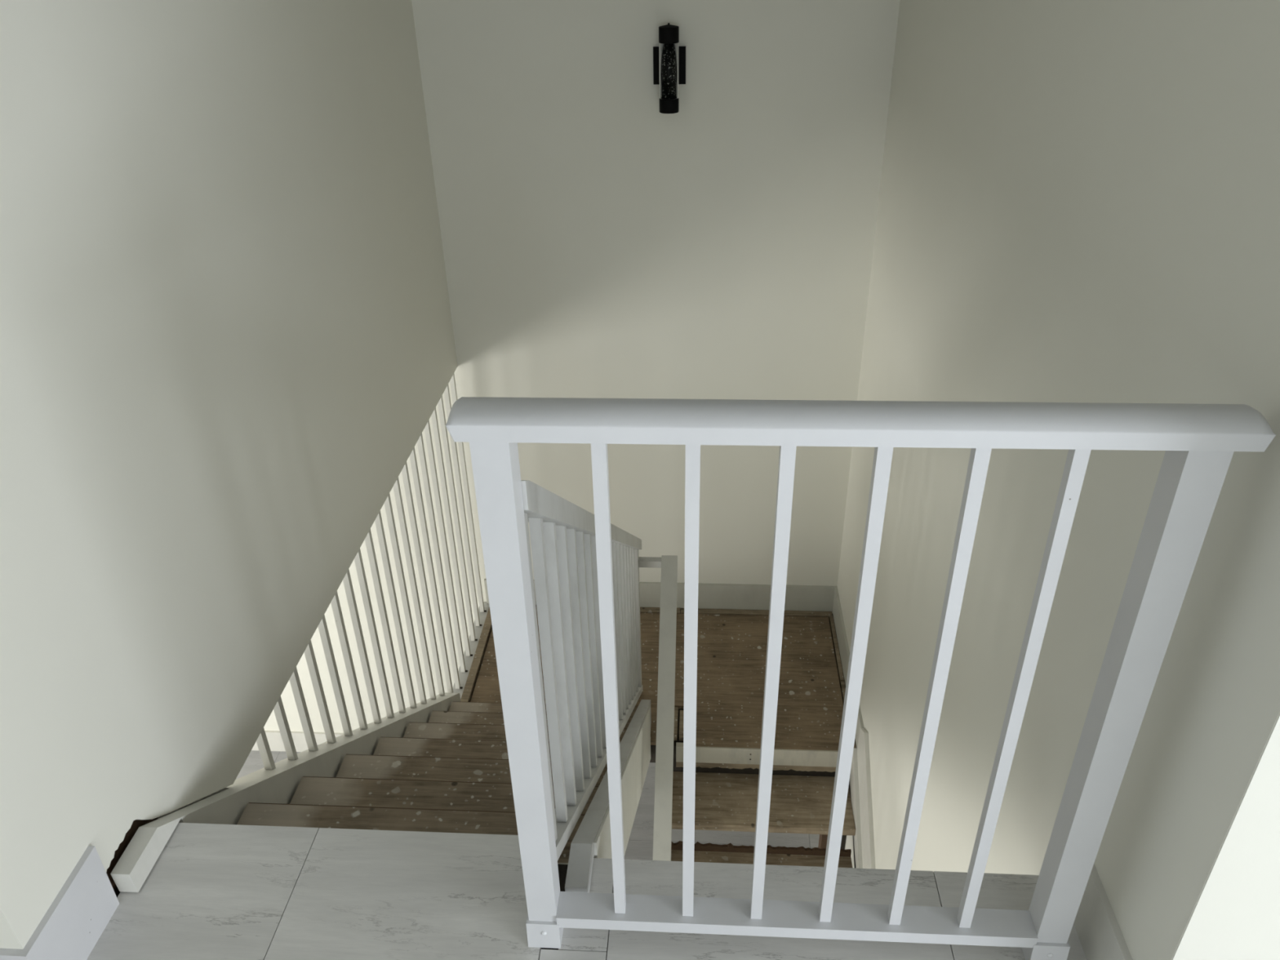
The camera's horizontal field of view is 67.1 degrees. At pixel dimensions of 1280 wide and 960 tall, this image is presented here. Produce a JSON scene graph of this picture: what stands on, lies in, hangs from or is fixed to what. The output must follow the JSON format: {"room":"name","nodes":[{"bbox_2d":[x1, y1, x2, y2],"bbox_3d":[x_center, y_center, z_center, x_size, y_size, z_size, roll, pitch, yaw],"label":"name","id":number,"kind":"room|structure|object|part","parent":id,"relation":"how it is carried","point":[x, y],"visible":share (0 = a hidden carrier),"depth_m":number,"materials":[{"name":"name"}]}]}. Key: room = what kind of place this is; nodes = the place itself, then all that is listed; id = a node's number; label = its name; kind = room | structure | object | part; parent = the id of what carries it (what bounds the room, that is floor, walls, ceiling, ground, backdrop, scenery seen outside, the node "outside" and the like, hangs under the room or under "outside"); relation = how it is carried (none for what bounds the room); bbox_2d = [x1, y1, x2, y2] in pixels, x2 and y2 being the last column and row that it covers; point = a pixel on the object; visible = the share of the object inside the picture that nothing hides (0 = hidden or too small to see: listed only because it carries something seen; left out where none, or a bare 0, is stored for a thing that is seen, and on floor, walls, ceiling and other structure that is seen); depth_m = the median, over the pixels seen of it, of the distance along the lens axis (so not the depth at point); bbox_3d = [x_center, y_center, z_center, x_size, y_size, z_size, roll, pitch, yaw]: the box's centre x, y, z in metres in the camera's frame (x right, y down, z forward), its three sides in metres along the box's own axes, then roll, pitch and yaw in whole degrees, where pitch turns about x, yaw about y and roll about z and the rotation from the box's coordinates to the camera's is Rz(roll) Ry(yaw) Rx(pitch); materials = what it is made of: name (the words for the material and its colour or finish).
{"room":"staircase landing","nodes":[
{"label":"staircase landing","id":0,"kind":"room"},
{"bbox_2d":[0,0,457,949],"bbox_3d":[-0.973,-0.905,2.302,0.100,2.720,2.990,1,31,3],"label":"wall","id":1,"kind":"structure","parent":0,"point":[227,340],"depth_m":2.01,"materials":[{"name":"paint"}]},
{"bbox_2d":[18,845,119,959],"bbox_3d":[-0.980,0.770,1.667,0.012,0.156,0.206,1,31,3],"label":"baseboard","id":2,"kind":"structure","parent":1,"relation":"attached to","point":[80,913],"depth_m":1.67,"materials":[{"name":"paint"}]},
{"bbox_2d":[114,864,613,957],"bbox_3d":[-0.277,2.007,-0.099,1.865,0.157,4.672,1,31,3],"label":"subfloor","id":3,"kind":"structure","parent":0,"point":[562,868],"depth_m":1.83,"materials":[{"name":"black"}]},
{"bbox_2d":[110,692,651,892],"bbox_3d":[-0.476,0.975,3.067,0.924,1.766,2.012,1,31,3],"label":"staircase","id":4,"kind":"structure","parent":3,"relation":"attached to","point":[441,764],"depth_m":2.48,"materials":[{"name":"paint"}]},
{"bbox_2d":[256,373,489,769],"bbox_3d":[-0.868,0.674,3.700,0.055,1.428,2.200,1,31,3],"label":"stair railing","id":5,"kind":"object","parent":4,"relation":"attached to","point":[465,659],"visible":0.84,"depth_m":3.67,"materials":[{"name":"paint"}]},
{"bbox_3d":[-0.813,0.871,4.653,0.055,0.110,0.765,1,31,3],"label":"plate","id":6,"kind":"part","parent":5,"relation":"part of","materials":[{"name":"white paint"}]},
{"bbox_2d":[520,480,643,860],"bbox_3d":[-0.095,0.477,2.822,0.061,2.402,2.163,1,31,3],"label":"stair railing","id":7,"kind":"object","parent":4,"relation":"attached to","point":[562,536],"visible":0.74,"depth_m":1.97,"materials":[{"name":"white paint"}]},
{"bbox_3d":[-0.102,0.143,2.623,0.061,1.625,2.163,1,31,3],"label":"handrail","id":8,"kind":"part","parent":7,"relation":"part of","materials":[{"name":"white paint"}]},
{"bbox_3d":[-0.089,0.795,3.014,0.044,1.658,2.159,1,31,3],"label":"rail","id":9,"kind":"part","parent":7,"relation":"part of","materials":[{"name":"white paint"}]},
{"bbox_3d":[-0.020,0.600,4.107,0.039,0.785,0.060,1,31,3],"label":"post","id":10,"kind":"part","parent":7,"relation":"part of","materials":[{"name":"white paint"}]},
{"bbox_2d":[235,750,819,860],"bbox_3d":[-1.813,2.693,3.728,5.373,0.020,4.338,1,31,3],"label":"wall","id":11,"kind":"structure","parent":0,"point":[640,844],"depth_m":5.03,"materials":[{"name":"white paint"}]},
{"bbox_2d":[671,727,875,868],"bbox_3d":[0.468,2.050,3.592,0.825,1.505,1.940,1,31,3],"label":"staircase","id":12,"kind":"structure","parent":11,"relation":"on","point":[726,799],"depth_m":4.03,"materials":[{"name":"brown wood"}]},
{"bbox_2d":[638,555,677,861],"bbox_3d":[0.035,1.537,3.552,0.165,2.032,1.945,1,31,3],"label":"stair handrail","id":13,"kind":"object","parent":12,"relation":"attached to","point":[662,835],"visible":0.77,"depth_m":3.45,"materials":[{"name":"paint"}]},
{"bbox_3d":[0.065,0.338,3.950,0.142,0.032,0.030,1,31,3],"label":"connecting rail","id":14,"kind":"part","parent":13,"relation":"part of","materials":[{"name":"white paint"}]},
{"bbox_3d":[0.074,1.303,3.273,0.061,1.346,1.712,1,31,3],"label":"handrail","id":15,"kind":"part","parent":13,"relation":"part of","materials":[{"name":"paint"}]},
{"bbox_2d":[460,604,856,772],"bbox_3d":[0.080,0.937,4.523,1.742,0.148,0.948,1,31,3],"label":"landing","id":16,"kind":"object","parent":12,"relation":"on","point":[732,643],"visible":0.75,"depth_m":4.40,"materials":[{"name":"brown wood"}]},
{"bbox_3d":[-0.312,0.895,4.507,0.873,0.020,0.866,1,31,3],"label":"plywood panel","id":17,"kind":"part","parent":16,"relation":"part of","materials":[{"name":"wood"}]},
{"bbox_3d":[0.184,0.846,4.571,0.106,0.020,0.647,1,31,3],"label":"plywood panel","id":18,"kind":"part","parent":16,"relation":"part of","materials":[{"name":"wood"}]},
{"bbox_3d":[0.572,0.912,4.446,0.680,0.020,0.883,1,31,3],"label":"plywood panel","id":19,"kind":"part","parent":16,"relation":"part of","materials":[{"name":"brown wood"}]},
{"bbox_3d":[0.857,1.638,4.416,0.060,0.986,0.060,1,31,3],"label":"support post","id":20,"kind":"part","parent":12,"relation":"part of","materials":[{"name":"brown wood"}]},
{"bbox_3d":[0.921,1.639,4.412,0.029,0.986,0.060,1,31,3],"label":"support post","id":21,"kind":"part","parent":12,"relation":"part of","materials":[{"name":"white wood"}]},
{"bbox_3d":[0.873,1.988,3.582,0.016,1.403,1.634,1,31,3],"label":"skirting","id":22,"kind":"part","parent":12,"relation":"part of","materials":[{"name":"paint"}]},
{"bbox_2d":[263,0,900,733],"bbox_3d":[-1.703,-0.627,4.335,5.625,5.254,0.120,1,31,3],"label":"wall","id":23,"kind":"structure","parent":0,"point":[597,242],"depth_m":3.93,"materials":[{"name":"paint"}]},
{"bbox_2d":[251,730,343,751],"bbox_3d":[-2.581,1.498,5.591,3.580,0.150,0.014,1,31,3],"label":"baseboard","id":24,"kind":"structure","parent":23,"relation":"attached to","point":[274,739],"depth_m":5.54,"materials":[{"name":"paint"}]},
{"bbox_2d":[484,578,837,611],"bbox_3d":[0.095,0.579,4.856,1.765,0.150,0.012,1,31,3],"label":"baseboard","id":25,"kind":"structure","parent":23,"relation":"attached to","point":[710,596],"depth_m":4.82,"materials":[{"name":"paint"}]},
{"bbox_2d":[653,22,685,113],"bbox_3d":[0.107,-1.515,3.544,0.120,0.303,0.108,1,31,3],"label":"wall sconce","id":26,"kind":"object","parent":23,"relation":"attached to","point":[668,58],"visible":1,"depth_m":3.54,"materials":[{"name":"black metal"}]},
{"bbox_3d":[0.110,-1.540,3.584,0.120,0.129,0.014,1,31,3],"label":"plate","id":27,"kind":"part","parent":26,"relation":"part of","materials":[{"name":"black metal"}]},
{"bbox_2d":[86,822,1086,959],"bbox_3d":[0.347,1.929,-0.158,7.063,0.011,4.724,1,31,3],"label":"floor","id":28,"kind":"structure","parent":0,"point":[214,891],"depth_m":1.78,"materials":[{"name":"white tile"}]},
{"bbox_2d":[445,396,1275,959],"bbox_3d":[0.261,0.361,1.434,0.974,1.052,0.072,1,31,3],"label":"guard railing","id":29,"kind":"object","parent":28,"relation":"on","point":[1199,442],"visible":1,"depth_m":1.30,"materials":[{"name":"white paint"}]},
{"bbox_3d":[-0.176,0.346,1.455,0.050,0.953,0.050,1,31,3],"label":"post","id":30,"kind":"part","parent":29,"relation":"part of","materials":[{"name":"white paint"}]},
{"bbox_3d":[0.263,0.759,1.667,0.812,0.026,0.052,1,31,3],"label":"rail","id":31,"kind":"part","parent":29,"relation":"part of","materials":[{"name":"white paint"}]},
{"bbox_3d":[0.251,-0.074,1.175,0.974,0.040,0.070,1,31,3],"label":"handrail","id":32,"kind":"part","parent":29,"relation":"part of","materials":[{"name":"white paint"}]},
{"bbox_3d":[0.685,0.358,1.402,0.052,0.953,0.050,1,31,3],"label":"post","id":33,"kind":"part","parent":29,"relation":"part of","materials":[{"name":"white paint"}]},
{"bbox_2d":[837,0,1279,959],"bbox_3d":[0.937,0.210,2.837,0.150,5.254,2.990,1,31,3],"label":"wall","id":34,"kind":"structure","parent":0,"point":[1079,200],"depth_m":1.79,"materials":[{"name":"paint"}]},
{"bbox_2d":[832,587,863,748],"bbox_3d":[0.941,0.837,4.393,0.012,0.150,0.943,1,31,3],"label":"baseboard","id":35,"kind":"structure","parent":34,"relation":"attached to","point":[842,637],"depth_m":4.50,"materials":[{"name":"paint"}]},
{"bbox_2d":[1073,864,1132,959],"bbox_3d":[0.774,0.767,1.625,0.012,0.138,0.327,1,31,3],"label":"baseboard","id":36,"kind":"structure","parent":34,"relation":"attached to","point":[1100,936],"depth_m":1.62,"materials":[{"name":"paint"}]},
{"bbox_2d":[1171,713,1279,959],"bbox_3d":[2.361,-0.192,0.821,3.224,2.550,0.122,1,31,3],"label":"wall","id":37,"kind":"structure","parent":0,"point":[1235,915],"depth_m":1.30,"materials":[{"name":"paint"}]},
{"bbox_3d":[-2.162,-0.266,1.110,2.110,2.550,0.150,1,31,3],"label":"wall","id":38,"kind":"structure","parent":0,"visible":0},
{"bbox_2d":[0,948,22,959],"bbox_3d":[-2.045,0.807,1.649,2.110,0.150,0.012,1,31,3],"label":"baseboard","id":39,"kind":"structure","parent":38,"relation":"attached to","point":[5,953],"depth_m":1.55,"materials":[{"name":"paint"}]}
]}

